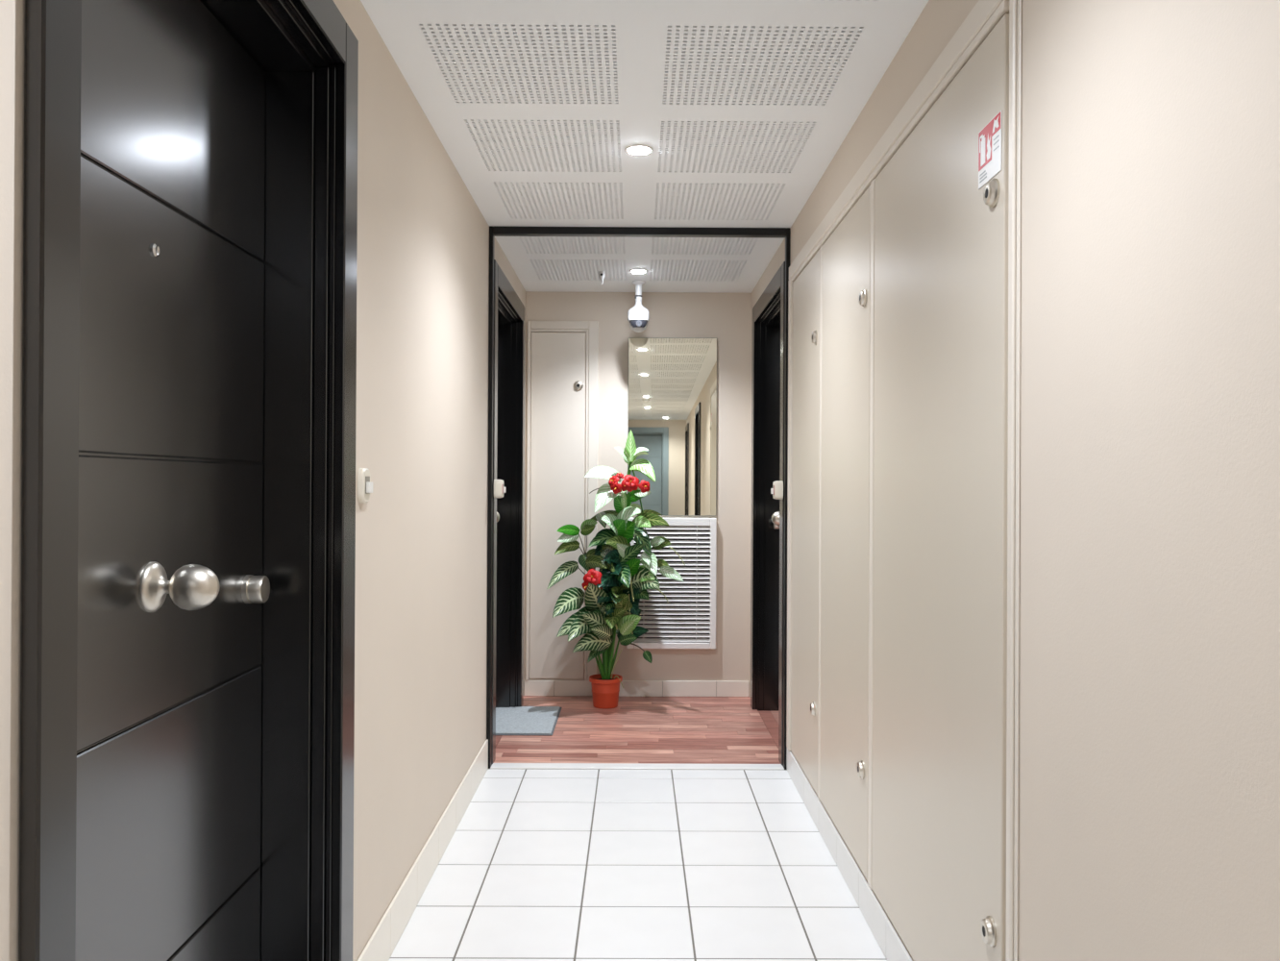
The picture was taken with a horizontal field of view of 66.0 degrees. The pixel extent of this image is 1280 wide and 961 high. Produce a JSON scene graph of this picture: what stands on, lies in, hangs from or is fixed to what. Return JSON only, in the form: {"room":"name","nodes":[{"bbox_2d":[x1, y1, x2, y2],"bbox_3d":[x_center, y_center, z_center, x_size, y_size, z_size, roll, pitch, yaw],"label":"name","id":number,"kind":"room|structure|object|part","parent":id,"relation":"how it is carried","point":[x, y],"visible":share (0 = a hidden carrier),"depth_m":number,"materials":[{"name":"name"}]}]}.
{"room":"apartment building corridor","nodes":[
{"label":"apartment building corridor","id":0,"kind":"room"},
{"bbox_2d":[0,0,526,960],"bbox_3d":[-0.751,-0.001,0.877,0.250,2.399,9.360,0,0,0],"label":"wall","id":1,"kind":"structure","parent":0,"point":[423,258],"depth_m":2.58,"materials":[{"name":"beige paint"}]},
{"bbox_2d":[18,0,358,960],"bbox_3d":[-0.714,0.126,1.555,0.212,2.150,1.122,0,0,0],"label":"door","id":2,"kind":"structure","parent":1,"relation":"in","point":[190,195],"depth_m":1.68,"materials":[{"name":"black paint"}]},
{"bbox_3d":[-0.769,0.578,1.544,0.004,0.406,0.918,0,0,0],"label":"panel","id":3,"kind":"part","parent":2,"relation":"part of","materials":[{"name":"black paint"}]},
{"bbox_3d":[-0.767,0.168,1.545,0.004,0.405,0.918,0,0,0],"label":"panel","id":4,"kind":"part","parent":2,"relation":"part of","materials":[{"name":"black paint"}]},
{"bbox_3d":[-0.765,-0.241,1.546,0.004,0.405,0.918,0,0,0],"label":"panel","id":5,"kind":"part","parent":2,"relation":"part of","materials":[{"name":"black paint"}]},
{"bbox_3d":[-0.763,-0.639,1.547,0.004,0.384,0.918,0,0,0],"label":"panel","id":6,"kind":"part","parent":2,"relation":"part of","materials":[{"name":"black paint"}]},
{"bbox_3d":[-0.713,0.167,1.545,0.103,0.079,0.079,0,0,0],"label":"knob","id":7,"kind":"part","parent":2,"relation":"part of","materials":[{"name":"silver metal"}]},
{"bbox_3d":[-0.771,0.989,1.543,0.004,0.408,0.918,0,0,0],"label":"panel","id":8,"kind":"part","parent":2,"relation":"part of","materials":[{"name":"black paint"}]},
{"bbox_3d":[-0.725,0.162,1.545,0.190,2.079,0.997,0,0,0],"label":"frame","id":9,"kind":"part","parent":2,"relation":"part of","materials":[{"name":"black wood"}]},
{"bbox_2d":[357,467,372,503],"bbox_3d":[-0.620,0.012,2.235,0.023,0.080,0.064,0,0,0],"label":"doorbell","id":10,"kind":"object","parent":1,"relation":"attached to","point":[364,483],"visible":1,"depth_m":2.21,"materials":[{"name":"beige plastic"}]},
{"bbox_2d":[357,738,488,960],"bbox_3d":[-0.624,1.135,0.164,0.008,0.125,7.940,0,0,0],"label":"baseboard","id":11,"kind":"structure","parent":1,"relation":"attached to","point":[382,942],"depth_m":2.87,"materials":[{"name":"beige wood"}]},
{"bbox_2d":[492,259,525,763],"bbox_3d":[-0.728,0.136,4.756,0.212,2.150,1.142,0,0,0],"label":"door","id":12,"kind":"structure","parent":1,"relation":"in","point":[509,311],"depth_m":5.22,"materials":[{"name":"black paint"}]},
{"bbox_2d":[493,479,505,497],"bbox_3d":[-0.596,0.036,4.202,0.045,0.080,0.064,0,0,0],"label":"doorbell","id":13,"kind":"object","parent":12,"relation":"attached to","point":[499,485],"visible":1,"depth_m":4.17,"materials":[{"name":"beige plastic"}]},
{"bbox_3d":[-0.739,0.171,4.756,0.190,2.079,0.997,0,0,0],"label":"frame","id":14,"kind":"part","parent":12,"relation":"part of","materials":[{"name":"black wood"}]},
{"bbox_2d":[388,695,886,960],"bbox_3d":[-0.282,1.248,-0.100,2.348,0.100,11.410,0,0,0],"label":"floor","id":15,"kind":"structure","parent":0,"point":[540,864],"depth_m":3.17,"materials":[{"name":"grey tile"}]},
{"bbox_2d":[495,706,561,735],"bbox_3d":[-0.593,1.206,4.967,0.352,0.012,0.577,0,0,0],"label":"doormat","id":16,"kind":"object","parent":15,"relation":"on","point":[517,720],"visible":0.71,"depth_m":4.93,"materials":[{"name":"grey fabric"}]},
{"bbox_2d":[546,429,685,709],"bbox_3d":[-0.136,0.471,5.254,0.721,1.488,0.415,0,0,-9],"label":"potted plant","id":17,"kind":"object","parent":15,"relation":"on","point":[613,593],"visible":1,"depth_m":5.19,"materials":[{"name":"green plant"}]},
{"bbox_3d":[-0.279,0.546,5.119,0.060,0.064,0.027,0,0,25],"label":"flower","id":18,"kind":"part","parent":17,"relation":"part of","materials":[{"name":"red plant"}]},
{"bbox_3d":[-0.247,0.507,5.111,0.098,0.095,0.056,0,0,0],"label":"flower","id":19,"kind":"part","parent":17,"relation":"part of","materials":[{"name":"red plant"}]},
{"bbox_3d":[-0.223,0.967,5.270,0.079,0.195,0.016,0,0,-30],"label":"stem","id":20,"kind":"part","parent":17,"relation":"part of","materials":[{"name":"green plant"}]},
{"bbox_3d":[-0.204,0.980,5.260,0.050,0.166,0.055,0,0,0],"label":"stem","id":21,"kind":"part","parent":17,"relation":"part of","materials":[{"name":"green plant"}]},
{"bbox_3d":[-0.192,0.933,5.308,0.039,0.265,0.023,0,0,17],"label":"stem","id":22,"kind":"part","parent":17,"relation":"part of","materials":[{"name":"green plant"}]},
{"bbox_3d":[-0.180,0.939,5.264,0.019,0.243,0.043,0,0,0],"label":"stem","id":23,"kind":"part","parent":17,"relation":"part of","materials":[{"name":"green plant"}]},
{"bbox_3d":[-0.185,1.136,5.306,0.181,0.158,0.181,0,0,0],"label":"pot","id":24,"kind":"part","parent":17,"relation":"part of","materials":[{"name":"ceramic"}]},
{"bbox_3d":[-0.160,0.895,5.307,0.065,0.344,0.026,0,0,0],"label":"stem","id":25,"kind":"part","parent":17,"relation":"part of","materials":[{"name":"green plant"}]},
{"bbox_3d":[-0.159,0.930,5.280,0.054,0.269,0.038,0,0,0],"label":"stem","id":26,"kind":"part","parent":17,"relation":"part of","materials":[{"name":"green plant"}]},
{"bbox_3d":[-0.150,0.909,5.264,0.056,0.305,0.045,0,0,0],"label":"stem","id":27,"kind":"part","parent":17,"relation":"part of","materials":[{"name":"green plant"}]},
{"bbox_3d":[-0.142,0.007,5.182,0.067,0.066,0.034,0,0,37],"label":"flower","id":28,"kind":"part","parent":17,"relation":"part of","materials":[{"name":"red plant"}]},
{"bbox_3d":[-0.144,0.953,5.307,0.081,0.232,0.020,0,0,0],"label":"stem","id":29,"kind":"part","parent":17,"relation":"part of","materials":[{"name":"green plant"}]},
{"bbox_3d":[-0.127,0.039,5.159,0.062,0.064,0.024,0,0,12],"label":"flower","id":30,"kind":"part","parent":17,"relation":"part of","materials":[{"name":"red plant"}]},
{"bbox_3d":[-0.105,-0.024,5.193,0.042,0.037,0.038,0,0,-37],"label":"flower","id":31,"kind":"part","parent":17,"relation":"part of","materials":[{"name":"red plant"}]},
{"bbox_3d":[-0.053,0.015,5.172,0.093,0.089,0.046,0,0,0],"label":"flower","id":32,"kind":"part","parent":17,"relation":"part of","materials":[{"name":"red plant"}]},
{"bbox_3d":[-0.044,0.557,5.198,0.011,0.162,0.036,0,0,-43],"label":"stem","id":33,"kind":"part","parent":17,"relation":"part of","materials":[{"name":"green plant"}]},
{"bbox_3d":[0.023,0.032,5.159,0.065,0.068,0.025,0,0,-15],"label":"flower","id":34,"kind":"part","parent":17,"relation":"part of","materials":[{"name":"red plant"}]},
{"bbox_2d":[490,763,784,769],"bbox_3d":[-0.012,1.210,4.172,1.234,0.008,0.071,0,0,0],"label":"trim","id":35,"kind":"structure","parent":15,"relation":"on","point":[545,766],"depth_m":4.16,"materials":[{"name":"white metal"}]},
{"bbox_2d":[523,291,751,681],"bbox_3d":[-0.013,0.017,5.660,1.870,2.399,0.200,0,0,0],"label":"wall","id":36,"kind":"structure","parent":0,"point":[726,317],"depth_m":5.56,"materials":[{"name":"beige paint"}]},
{"bbox_2d":[529,332,585,678],"bbox_3d":[-0.465,0.140,5.545,0.306,1.948,0.024,0,0,0],"label":"panel","id":37,"kind":"object","parent":36,"relation":"attached to","point":[557,371],"visible":1,"depth_m":5.55,"materials":[{"name":"beige paint"}]},
{"bbox_2d":[525,320,598,680],"bbox_3d":[-0.438,0.113,5.550,0.400,2.022,0.014,0,0,0],"label":"trim","id":38,"kind":"structure","parent":36,"relation":"attached to","point":[592,334],"depth_m":5.55,"materials":[{"name":"beige paint"}]},
{"bbox_2d":[523,680,749,696],"bbox_3d":[-0.018,1.171,5.552,1.268,0.090,0.008,0,0,0],"label":"baseboard","id":39,"kind":"structure","parent":36,"relation":"attached to","point":[552,688],"depth_m":5.55,"materials":[{"name":"grey tile"}]},
{"bbox_2d":[626,516,716,649],"bbox_3d":[0.178,0.576,5.534,0.500,0.733,0.049,0,0,0],"label":"air vent","id":40,"kind":"object","parent":36,"relation":"in","point":[688,620],"visible":0.72,"depth_m":5.52,"materials":[{"name":"white metal"}]},
{"bbox_3d":[0.317,0.581,5.513,0.003,0.652,0.003,0,0,0],"label":"rod","id":41,"kind":"part","parent":40,"relation":"part of","materials":[{"name":"white metal"}]},
{"bbox_2d":[627,337,716,516],"bbox_3d":[0.182,-0.304,5.553,0.500,1.002,0.008,0,0,0],"label":"mirror","id":42,"kind":"object","parent":36,"relation":"attached to","point":[673,381],"visible":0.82,"depth_m":5.55,"materials":[{"name":"clear glass"}]},
{"bbox_2d":[360,0,928,293],"bbox_3d":[-0.295,-1.131,-0.018,2.298,0.100,11.560,0,0,0],"label":"ceiling","id":43,"kind":"structure","parent":0,"point":[742,107],"depth_m":2.85,"materials":[{"name":"white paint"}]},
{"bbox_3d":[-0.291,-1.075,2.563,0.473,0.004,0.492,0,0,0],"label":"perforated panel","id":44,"kind":"part","parent":43,"relation":"part of","materials":[{"name":"white paint"}]},
{"bbox_3d":[-0.294,-1.073,3.173,0.473,0.004,0.492,0,0,0],"label":"perforated panel","id":45,"kind":"part","parent":43,"relation":"part of","materials":[{"name":"white paint"}]},
{"bbox_3d":[-0.296,-1.071,3.783,0.473,0.004,0.492,0,0,0],"label":"perforated panel","id":46,"kind":"part","parent":43,"relation":"part of","materials":[{"name":"white paint"}]},
{"bbox_3d":[-0.299,-1.070,4.393,0.473,0.004,0.492,0,0,0],"label":"perforated panel","id":47,"kind":"part","parent":43,"relation":"part of","materials":[{"name":"white paint"}]},
{"bbox_3d":[-0.302,-1.068,5.003,0.473,0.004,0.492,0,0,0],"label":"perforated panel","id":48,"kind":"part","parent":43,"relation":"part of","materials":[{"name":"white paint"}]},
{"bbox_2d":[598,270,605,284],"bbox_3d":[-0.196,-1.031,5.031,0.034,0.067,0.036,0,0,0],"label":"ceiling hook","id":49,"kind":"object","parent":43,"relation":"attached to","point":[602,274],"visible":1,"depth_m":5.02,"materials":[{"name":"silver metal"}]},
{"bbox_2d":[627,280,649,332],"bbox_3d":[-0.007,-0.928,5.273,0.120,0.271,0.120,0,0,0],"label":"security camera","id":50,"kind":"object","parent":43,"relation":"attached to","point":[638,316],"visible":1,"depth_m":5.24,"materials":[{"name":"white plastic"}]},
{"bbox_2d":[629,269,647,273],"bbox_3d":[-0.007,-1.060,5.003,0.091,0.008,0.091,0,0,0],"label":"recessed light","id":51,"kind":"object","parent":43,"relation":"in","point":[636,271],"visible":1,"depth_m":4.98,"materials":[{"name":"white plastic"}]},
{"bbox_2d":[624,144,653,154],"bbox_3d":[-0.003,-1.065,3.183,0.091,0.008,0.091,0,0,0],"label":"recessed light","id":52,"kind":"object","parent":43,"relation":"in","point":[637,149],"visible":1,"depth_m":3.17,"materials":[{"name":"white plastic"}]},
{"bbox_3d":[0.285,-1.065,5.006,0.473,0.004,0.492,0,0,0],"label":"perforated panel","id":53,"kind":"part","parent":43,"relation":"part of","materials":[{"name":"white paint"}]},
{"bbox_3d":[0.288,-1.067,4.396,0.473,0.004,0.492,0,0,0],"label":"perforated panel","id":54,"kind":"part","parent":43,"relation":"part of","materials":[{"name":"white paint"}]},
{"bbox_3d":[0.290,-1.069,3.786,0.473,0.004,0.492,0,0,0],"label":"perforated panel","id":55,"kind":"part","parent":43,"relation":"part of","materials":[{"name":"white paint"}]},
{"bbox_3d":[0.293,-1.070,3.176,0.473,0.004,0.492,0,0,0],"label":"perforated panel","id":56,"kind":"part","parent":43,"relation":"part of","materials":[{"name":"white paint"}]},
{"bbox_3d":[0.296,-1.072,2.566,0.473,0.004,0.492,0,0,0],"label":"perforated panel","id":57,"kind":"part","parent":43,"relation":"part of","materials":[{"name":"white paint"}]},
{"bbox_3d":[0.299,-1.074,1.956,0.473,0.004,0.492,0,0,0],"label":"perforated panel","id":58,"kind":"part","parent":43,"relation":"part of","materials":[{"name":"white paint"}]},
{"bbox_2d":[749,0,1279,960],"bbox_3d":[0.773,0.004,-0.017,0.250,2.399,11.160,0,0,0],"label":"wall","id":59,"kind":"structure","parent":0,"point":[1149,693],"depth_m":1.25,"materials":[{"name":"beige paint"}]},
{"bbox_2d":[486,225,790,769],"bbox_3d":[-0.006,0.073,4.166,1.269,2.278,0.042,0,0,0],"label":"frame","id":60,"kind":"object","parent":59,"relation":"attached to","point":[634,232],"visible":0.91,"depth_m":4.15,"materials":[{"name":"black metal"}]},
{"bbox_2d":[750,261,785,764],"bbox_3d":[0.710,0.143,4.763,0.212,2.150,1.142,0,0,0],"label":"door","id":61,"kind":"structure","parent":59,"relation":"in","point":[768,312],"depth_m":5.22,"materials":[{"name":"black paint"}]},
{"bbox_3d":[0.720,0.178,4.763,0.190,2.079,0.997,0,0,0],"label":"frame","id":62,"kind":"part","parent":61,"relation":"part of","materials":[{"name":"black wood"}]},
{"bbox_3d":[0.687,0.183,4.763,0.103,0.079,0.079,0,0,0],"label":"knob","id":63,"kind":"part","parent":61,"relation":"part of","materials":[{"name":"silver metal"}]},
{"bbox_2d":[770,480,783,499],"bbox_3d":[0.584,0.041,4.208,0.045,0.080,0.064,0,0,0],"label":"doorbell","id":64,"kind":"object","parent":61,"relation":"attached to","point":[776,490],"visible":1,"depth_m":4.18,"materials":[{"name":"beige plastic"}]},
{"bbox_3d":[0.739,0.595,4.762,0.004,0.406,0.918,0,0,0],"label":"panel","id":65,"kind":"part","parent":61,"relation":"part of","materials":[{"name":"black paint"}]},
{"bbox_3d":[0.737,1.006,4.761,0.004,0.408,0.918,0,0,0],"label":"panel","id":66,"kind":"part","parent":61,"relation":"part of","materials":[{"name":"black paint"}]},
{"bbox_3d":[0.745,-0.622,4.765,0.004,0.384,0.918,0,0,0],"label":"panel","id":67,"kind":"part","parent":61,"relation":"part of","materials":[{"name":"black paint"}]},
{"bbox_3d":[0.743,-0.224,4.764,0.004,0.405,0.918,0,0,0],"label":"panel","id":68,"kind":"part","parent":61,"relation":"part of","materials":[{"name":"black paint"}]},
{"bbox_2d":[790,248,820,794],"bbox_3d":[0.633,0.147,3.759,0.042,1.923,0.598,0,0,0],"label":"door","id":69,"kind":"structure","parent":59,"relation":"in","point":[806,288],"depth_m":3.72,"materials":[{"name":"beige paint"}]},
{"bbox_2d":[819,185,870,880],"bbox_3d":[0.636,0.145,3.071,0.042,1.923,0.703,0,0,0],"label":"door","id":70,"kind":"structure","parent":59,"relation":"in","point":[846,293],"depth_m":3.00,"materials":[{"name":"beige paint"}]},
{"bbox_2d":[786,746,912,960],"bbox_3d":[0.638,1.153,-0.090,0.008,0.100,8.460,0,0,0],"label":"baseboard","id":71,"kind":"structure","parent":59,"relation":"attached to","point":[882,929],"depth_m":2.91,"materials":[{"name":"white wood"}]},
{"bbox_2d":[786,0,1021,960],"bbox_3d":[0.640,0.105,2.893,0.036,2.011,2.469,0,0,0],"label":"trim","id":72,"kind":"structure","parent":59,"relation":"attached to","point":[984,16],"depth_m":1.82,"materials":[{"name":"beige paint"}]},
{"bbox_2d":[871,13,1009,960],"bbox_3d":[0.640,0.142,2.200,0.042,1.923,0.941,0,0,0],"label":"door","id":73,"kind":"structure","parent":59,"relation":"in","point":[941,412],"depth_m":2.05,"materials":[{"name":"beige paint"}]},
{"bbox_2d":[978,110,1001,189],"bbox_3d":[0.638,-0.602,1.800,0.002,0.106,0.115,0,0,0],"label":"safety sign","id":74,"kind":"object","parent":59,"relation":"attached to","point":[990,135],"visible":1,"depth_m":1.79,"materials":[{"name":"white plastic"}]},
{"bbox_2d":[979,134,999,183],"bbox_3d":[0.637,-0.586,1.800,0.001,0.057,0.097,0,0,0],"label":"print","id":75,"kind":"object","parent":74,"relation":"attached to","point":[989,149],"depth_m":1.80}
]}

